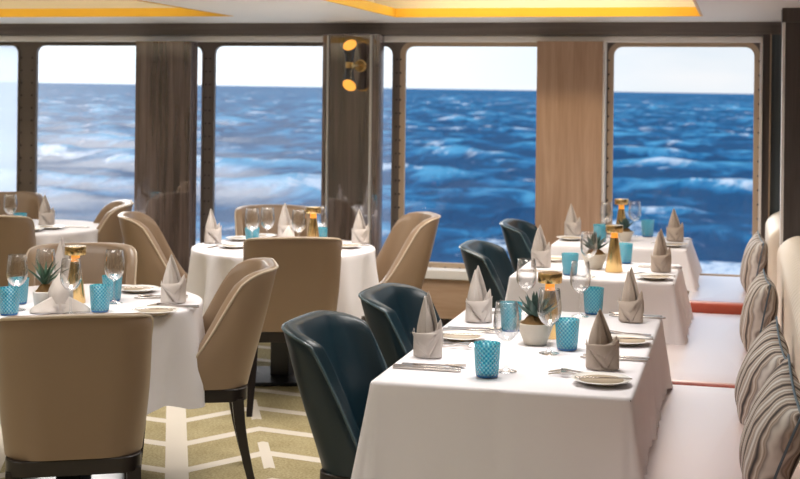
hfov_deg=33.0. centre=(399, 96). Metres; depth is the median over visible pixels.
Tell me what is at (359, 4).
trim
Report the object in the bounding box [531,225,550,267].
folded napkin
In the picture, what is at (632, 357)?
table knife
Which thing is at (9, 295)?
water tumbler
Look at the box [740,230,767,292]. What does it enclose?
throw pillow
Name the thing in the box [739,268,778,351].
throw pillow
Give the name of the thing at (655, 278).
plate
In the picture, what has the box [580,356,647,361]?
table knife
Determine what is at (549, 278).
table lamp
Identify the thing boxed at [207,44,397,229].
window
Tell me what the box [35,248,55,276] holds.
wine glass
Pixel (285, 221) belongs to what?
folded napkin
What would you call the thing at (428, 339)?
folded napkin
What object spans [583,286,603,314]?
water tumbler
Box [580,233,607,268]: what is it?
potted succulent
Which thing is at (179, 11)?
trim
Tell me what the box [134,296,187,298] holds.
table knife
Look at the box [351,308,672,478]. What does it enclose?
tablecloth
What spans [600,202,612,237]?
wine glass
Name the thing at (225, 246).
plate
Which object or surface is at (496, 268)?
dining chair
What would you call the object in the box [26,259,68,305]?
potted succulent
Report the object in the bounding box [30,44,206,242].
window
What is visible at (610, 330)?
fork
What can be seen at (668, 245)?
plate
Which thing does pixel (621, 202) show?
table lamp
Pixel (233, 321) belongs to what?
dining chair
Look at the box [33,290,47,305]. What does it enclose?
pot
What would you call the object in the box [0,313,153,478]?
dining chair
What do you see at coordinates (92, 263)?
dining chair
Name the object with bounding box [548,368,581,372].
fork
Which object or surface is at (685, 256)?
tablecloth
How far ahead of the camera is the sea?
179.41 m
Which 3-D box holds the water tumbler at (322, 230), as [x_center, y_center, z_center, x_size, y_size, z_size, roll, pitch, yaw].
[-0.464,0.813,7.849,0.085,0.106,0.085,1,0,-43]
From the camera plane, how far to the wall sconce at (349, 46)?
8.89 m
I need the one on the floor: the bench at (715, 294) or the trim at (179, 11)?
the bench at (715, 294)
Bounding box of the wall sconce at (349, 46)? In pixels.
[343,40,366,90]
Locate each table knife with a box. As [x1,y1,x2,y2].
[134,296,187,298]
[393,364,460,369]
[393,365,460,371]
[443,327,501,331]
[443,329,499,333]
[520,270,562,272]
[521,269,562,271]
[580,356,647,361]
[583,354,649,359]
[609,314,665,318]
[638,266,681,268]
[639,265,681,267]
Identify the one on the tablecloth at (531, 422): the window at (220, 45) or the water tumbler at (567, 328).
the water tumbler at (567, 328)
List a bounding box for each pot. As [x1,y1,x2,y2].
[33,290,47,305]
[517,320,553,345]
[582,252,606,268]
[618,231,633,240]
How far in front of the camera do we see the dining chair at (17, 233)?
7.88 m
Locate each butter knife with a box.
[122,287,154,287]
[131,308,175,309]
[443,333,482,335]
[575,376,631,378]
[612,337,653,339]
[640,275,675,275]
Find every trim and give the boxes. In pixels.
[0,0,230,16]
[324,0,702,16]
[325,35,372,244]
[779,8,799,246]
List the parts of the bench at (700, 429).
backrest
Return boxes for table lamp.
[64,245,86,302]
[306,206,320,236]
[538,271,561,338]
[605,224,622,272]
[614,198,628,223]
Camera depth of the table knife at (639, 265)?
7.02 m
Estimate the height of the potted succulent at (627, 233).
0.147 m
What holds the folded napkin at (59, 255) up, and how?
on the tablecloth at (175, 380)
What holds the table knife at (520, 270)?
on the tablecloth at (661, 297)
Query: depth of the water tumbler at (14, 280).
5.55 m
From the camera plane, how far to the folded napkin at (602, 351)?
4.34 m
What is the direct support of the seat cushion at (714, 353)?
on the bench at (700, 429)
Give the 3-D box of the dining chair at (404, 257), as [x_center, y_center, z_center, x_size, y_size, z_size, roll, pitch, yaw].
[-0.081,1.169,8.224,0.602,0.920,0.510,1,0,-14]
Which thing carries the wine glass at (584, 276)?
on the tablecloth at (661, 297)
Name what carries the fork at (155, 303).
on the tablecloth at (175, 380)
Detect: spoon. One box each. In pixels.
[138,294,187,296]
[402,362,465,367]
[448,326,501,329]
[609,312,661,316]
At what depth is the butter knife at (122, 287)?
5.94 m
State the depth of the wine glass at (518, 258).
5.46 m
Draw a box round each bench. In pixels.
[644,236,799,478]
[688,211,779,314]
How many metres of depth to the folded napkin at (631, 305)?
5.27 m
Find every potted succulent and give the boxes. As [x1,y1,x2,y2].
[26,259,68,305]
[515,291,559,345]
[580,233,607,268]
[616,218,633,240]
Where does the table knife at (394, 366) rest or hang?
on the tablecloth at (531, 422)
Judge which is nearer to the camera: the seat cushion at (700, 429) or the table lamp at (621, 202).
the seat cushion at (700, 429)
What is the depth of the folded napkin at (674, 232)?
8.31 m
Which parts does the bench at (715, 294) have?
backrest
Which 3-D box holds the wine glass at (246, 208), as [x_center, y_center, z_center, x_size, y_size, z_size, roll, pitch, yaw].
[-0.847,0.751,7.737,0.083,0.222,0.083,1,0,14]
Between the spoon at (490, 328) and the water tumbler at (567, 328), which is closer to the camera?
the water tumbler at (567, 328)
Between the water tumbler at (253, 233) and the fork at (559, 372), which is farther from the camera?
the water tumbler at (253, 233)
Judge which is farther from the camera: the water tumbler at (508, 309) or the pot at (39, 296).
the pot at (39, 296)
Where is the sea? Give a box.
[37,83,753,274]
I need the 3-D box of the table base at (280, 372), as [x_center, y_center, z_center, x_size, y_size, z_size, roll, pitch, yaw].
[-0.675,1.247,7.795,1.052,0.750,1.052,1,0,14]
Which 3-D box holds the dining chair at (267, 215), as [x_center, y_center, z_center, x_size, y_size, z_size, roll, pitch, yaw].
[-0.787,1.161,8.515,0.510,0.920,0.602,1,0,-9]
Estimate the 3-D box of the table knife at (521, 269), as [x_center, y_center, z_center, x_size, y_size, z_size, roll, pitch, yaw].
[0.724,0.877,6.820,0.224,0.005,0.018,1,0,12]
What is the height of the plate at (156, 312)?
0.018 m
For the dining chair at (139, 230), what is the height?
0.920 m
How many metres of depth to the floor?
6.36 m
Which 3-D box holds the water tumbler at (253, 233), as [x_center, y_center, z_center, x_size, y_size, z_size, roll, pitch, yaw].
[-0.856,0.809,7.813,0.085,0.106,0.085,1,0,14]
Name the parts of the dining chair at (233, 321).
leg, leg, backrest, leg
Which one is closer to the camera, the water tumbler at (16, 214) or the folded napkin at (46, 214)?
the water tumbler at (16, 214)
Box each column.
[134,41,197,273]
[321,34,383,320]
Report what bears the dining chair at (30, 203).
on the floor
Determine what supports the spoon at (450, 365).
on the tablecloth at (531, 422)
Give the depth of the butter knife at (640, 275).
6.55 m
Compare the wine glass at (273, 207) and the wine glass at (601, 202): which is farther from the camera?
the wine glass at (601, 202)
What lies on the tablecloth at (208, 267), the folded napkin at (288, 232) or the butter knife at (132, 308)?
the folded napkin at (288, 232)
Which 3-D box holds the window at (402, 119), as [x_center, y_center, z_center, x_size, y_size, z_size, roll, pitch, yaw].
[0.514,0.395,9.096,1.073,1.540,0.039,1,0,14]
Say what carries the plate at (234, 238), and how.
on the tablecloth at (208, 267)
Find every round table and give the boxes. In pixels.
[23,473,123,478]
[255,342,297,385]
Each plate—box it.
[36,225,64,229]
[121,285,159,292]
[133,306,178,315]
[218,243,242,248]
[226,236,245,240]
[259,233,276,236]
[342,243,361,248]
[443,330,485,341]
[551,256,561,261]
[557,236,585,240]
[571,372,630,386]
[611,334,651,345]
[636,273,673,280]
[666,242,686,247]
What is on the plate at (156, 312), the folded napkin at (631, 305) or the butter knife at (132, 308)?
the butter knife at (132, 308)
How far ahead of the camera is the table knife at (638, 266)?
7.00 m
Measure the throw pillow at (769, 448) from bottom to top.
0.459 m
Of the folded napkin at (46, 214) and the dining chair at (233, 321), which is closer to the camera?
the dining chair at (233, 321)
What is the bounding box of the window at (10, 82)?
[0,44,22,191]
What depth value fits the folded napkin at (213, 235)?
7.91 m
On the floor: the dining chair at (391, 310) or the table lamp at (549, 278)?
the dining chair at (391, 310)
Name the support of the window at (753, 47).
attached to the wall
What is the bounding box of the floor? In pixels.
[0,343,321,478]
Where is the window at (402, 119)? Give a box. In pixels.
[398,42,536,268]
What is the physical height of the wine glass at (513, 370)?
0.222 m
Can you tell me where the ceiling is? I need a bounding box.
[0,0,799,23]
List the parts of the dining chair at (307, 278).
leg, backrest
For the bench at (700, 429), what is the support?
on the floor
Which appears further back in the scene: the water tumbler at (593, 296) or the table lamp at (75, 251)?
the table lamp at (75, 251)
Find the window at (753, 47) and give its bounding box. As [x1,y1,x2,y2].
[601,42,762,276]
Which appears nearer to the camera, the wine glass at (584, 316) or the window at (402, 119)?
the wine glass at (584, 316)
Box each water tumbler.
[0,286,20,315]
[8,277,28,304]
[13,213,26,216]
[89,284,110,312]
[102,274,122,300]
[245,227,259,238]
[318,227,327,236]
[474,340,500,378]
[500,301,522,331]
[555,317,579,350]
[562,252,578,275]
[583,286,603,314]
[593,224,606,241]
[619,242,632,263]
[641,219,653,236]
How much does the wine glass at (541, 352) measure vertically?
0.222 m
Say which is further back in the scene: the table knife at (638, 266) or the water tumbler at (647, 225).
the water tumbler at (647, 225)
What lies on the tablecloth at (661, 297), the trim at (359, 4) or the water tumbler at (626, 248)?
the water tumbler at (626, 248)
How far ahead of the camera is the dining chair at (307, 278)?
6.85 m
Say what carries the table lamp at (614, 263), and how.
on the tablecloth at (661, 297)
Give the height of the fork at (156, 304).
0.014 m
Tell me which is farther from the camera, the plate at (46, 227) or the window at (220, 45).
the window at (220, 45)
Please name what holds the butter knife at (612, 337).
on the plate at (622, 342)
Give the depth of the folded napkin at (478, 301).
5.24 m
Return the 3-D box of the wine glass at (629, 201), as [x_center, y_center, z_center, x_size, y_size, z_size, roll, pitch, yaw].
[1.498,0.777,8.619,0.083,0.222,0.083,1,0,14]
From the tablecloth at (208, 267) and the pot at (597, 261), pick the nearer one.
the pot at (597, 261)
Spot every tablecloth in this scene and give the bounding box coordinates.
[0,284,204,424]
[32,219,98,245]
[186,239,378,318]
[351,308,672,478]
[505,260,693,344]
[550,234,702,291]
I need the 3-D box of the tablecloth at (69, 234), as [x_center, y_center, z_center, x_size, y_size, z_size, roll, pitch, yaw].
[-2.441,1.002,8.793,1.129,0.315,1.134,1,0,14]
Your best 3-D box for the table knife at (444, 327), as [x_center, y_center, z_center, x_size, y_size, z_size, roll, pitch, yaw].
[0.272,0.872,5.052,0.224,0.005,0.018,1,0,14]
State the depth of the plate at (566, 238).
8.35 m
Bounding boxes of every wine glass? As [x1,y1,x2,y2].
[6,254,27,311]
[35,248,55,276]
[60,258,81,313]
[104,249,124,304]
[245,208,259,230]
[260,207,274,229]
[292,209,305,231]
[493,301,519,373]
[516,258,536,314]
[537,287,561,354]
[570,261,590,317]
[580,231,596,277]
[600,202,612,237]
[628,201,640,236]
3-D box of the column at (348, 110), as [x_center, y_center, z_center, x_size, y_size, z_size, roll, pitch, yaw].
[-0.326,0.601,9.158,0.400,2.050,0.120,1,0,14]
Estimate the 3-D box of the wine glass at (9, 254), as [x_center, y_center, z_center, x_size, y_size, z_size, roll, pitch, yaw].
[-1.532,0.743,5.398,0.083,0.222,0.083,1,0,14]
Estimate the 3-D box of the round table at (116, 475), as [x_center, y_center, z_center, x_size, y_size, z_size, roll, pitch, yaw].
[-1.366,1.239,5.669,1.052,0.750,1.052,1,0,14]
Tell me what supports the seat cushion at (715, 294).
on the bench at (715, 294)
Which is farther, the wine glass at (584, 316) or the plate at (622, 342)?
the wine glass at (584, 316)
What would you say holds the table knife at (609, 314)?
on the tablecloth at (531, 422)
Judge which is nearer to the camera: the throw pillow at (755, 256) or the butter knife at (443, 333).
the butter knife at (443, 333)
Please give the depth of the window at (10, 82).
9.96 m
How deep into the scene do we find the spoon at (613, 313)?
5.43 m
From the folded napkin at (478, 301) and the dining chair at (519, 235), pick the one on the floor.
the dining chair at (519, 235)
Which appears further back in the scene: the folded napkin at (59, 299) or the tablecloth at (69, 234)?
the tablecloth at (69, 234)
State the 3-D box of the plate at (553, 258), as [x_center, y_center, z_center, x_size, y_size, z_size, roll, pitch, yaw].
[0.829,0.872,7.240,0.182,0.018,0.182,1,0,14]
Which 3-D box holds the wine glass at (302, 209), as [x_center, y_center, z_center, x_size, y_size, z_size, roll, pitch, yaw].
[-0.575,0.754,7.673,0.083,0.222,0.083,1,0,14]
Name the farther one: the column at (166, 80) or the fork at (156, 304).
the column at (166, 80)
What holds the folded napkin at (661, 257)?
on the tablecloth at (661, 297)
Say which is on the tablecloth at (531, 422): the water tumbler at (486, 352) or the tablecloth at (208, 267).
the water tumbler at (486, 352)
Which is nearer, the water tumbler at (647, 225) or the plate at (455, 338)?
the plate at (455, 338)
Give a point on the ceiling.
(241, 11)
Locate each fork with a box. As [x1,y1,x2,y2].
[147,303,198,305]
[151,304,198,307]
[442,344,473,346]
[443,342,473,344]
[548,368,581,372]
[549,371,576,374]
[610,330,650,335]
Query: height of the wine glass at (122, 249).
0.222 m
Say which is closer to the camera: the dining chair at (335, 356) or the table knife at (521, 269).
the dining chair at (335, 356)
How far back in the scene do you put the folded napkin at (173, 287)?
5.62 m
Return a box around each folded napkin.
[30,272,90,312]
[38,195,54,225]
[52,238,70,281]
[160,254,185,303]
[204,209,221,243]
[277,204,293,236]
[281,227,294,236]
[352,209,368,243]
[412,291,442,358]
[465,266,492,322]
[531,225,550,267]
[564,204,580,235]
[585,309,619,370]
[618,267,643,322]
[650,229,670,272]
[666,208,683,241]
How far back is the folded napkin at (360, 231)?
7.97 m
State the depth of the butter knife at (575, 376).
4.13 m
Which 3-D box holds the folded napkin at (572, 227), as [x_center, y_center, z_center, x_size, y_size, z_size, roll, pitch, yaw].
[1.100,0.782,8.604,0.109,0.205,0.088,1,0,3]
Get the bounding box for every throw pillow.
[734,316,788,424]
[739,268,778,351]
[739,354,799,478]
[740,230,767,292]
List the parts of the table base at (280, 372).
plate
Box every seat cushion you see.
[644,384,799,478]
[666,313,746,387]
[688,275,745,314]
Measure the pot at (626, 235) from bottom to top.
0.061 m
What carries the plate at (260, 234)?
on the tablecloth at (208, 267)
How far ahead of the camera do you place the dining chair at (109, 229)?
8.70 m
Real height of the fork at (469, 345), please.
0.014 m
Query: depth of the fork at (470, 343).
4.73 m
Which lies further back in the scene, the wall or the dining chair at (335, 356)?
the wall
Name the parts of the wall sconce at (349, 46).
lamp shade, lamp shade, wall plate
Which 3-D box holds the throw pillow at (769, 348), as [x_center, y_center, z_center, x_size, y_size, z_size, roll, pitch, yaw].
[1.327,1.030,4.943,0.186,0.423,0.440,1,0,9]
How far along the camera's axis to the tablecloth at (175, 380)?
5.46 m
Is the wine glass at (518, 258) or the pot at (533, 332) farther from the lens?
the wine glass at (518, 258)
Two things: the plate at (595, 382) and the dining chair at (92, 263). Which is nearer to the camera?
the plate at (595, 382)
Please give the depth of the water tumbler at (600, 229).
8.22 m
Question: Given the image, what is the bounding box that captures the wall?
[0,22,781,318]
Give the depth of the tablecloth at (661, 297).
6.55 m
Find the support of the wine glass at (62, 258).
on the tablecloth at (175, 380)
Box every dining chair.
[0,191,42,218]
[0,215,35,286]
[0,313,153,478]
[25,242,136,285]
[93,200,133,243]
[117,211,187,286]
[141,257,278,478]
[234,204,309,236]
[243,237,342,416]
[281,310,387,478]
[358,283,442,367]
[376,211,440,288]
[459,240,514,307]
[499,219,536,271]
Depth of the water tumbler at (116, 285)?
5.65 m
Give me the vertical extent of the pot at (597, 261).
0.077 m
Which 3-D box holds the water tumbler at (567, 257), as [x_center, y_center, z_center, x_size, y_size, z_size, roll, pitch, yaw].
[0.843,0.828,6.689,0.085,0.106,0.085,1,0,14]
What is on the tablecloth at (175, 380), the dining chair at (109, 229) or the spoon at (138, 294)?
the spoon at (138, 294)
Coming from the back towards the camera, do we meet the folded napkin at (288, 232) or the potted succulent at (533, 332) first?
the folded napkin at (288, 232)
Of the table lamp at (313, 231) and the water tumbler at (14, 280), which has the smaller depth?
the water tumbler at (14, 280)

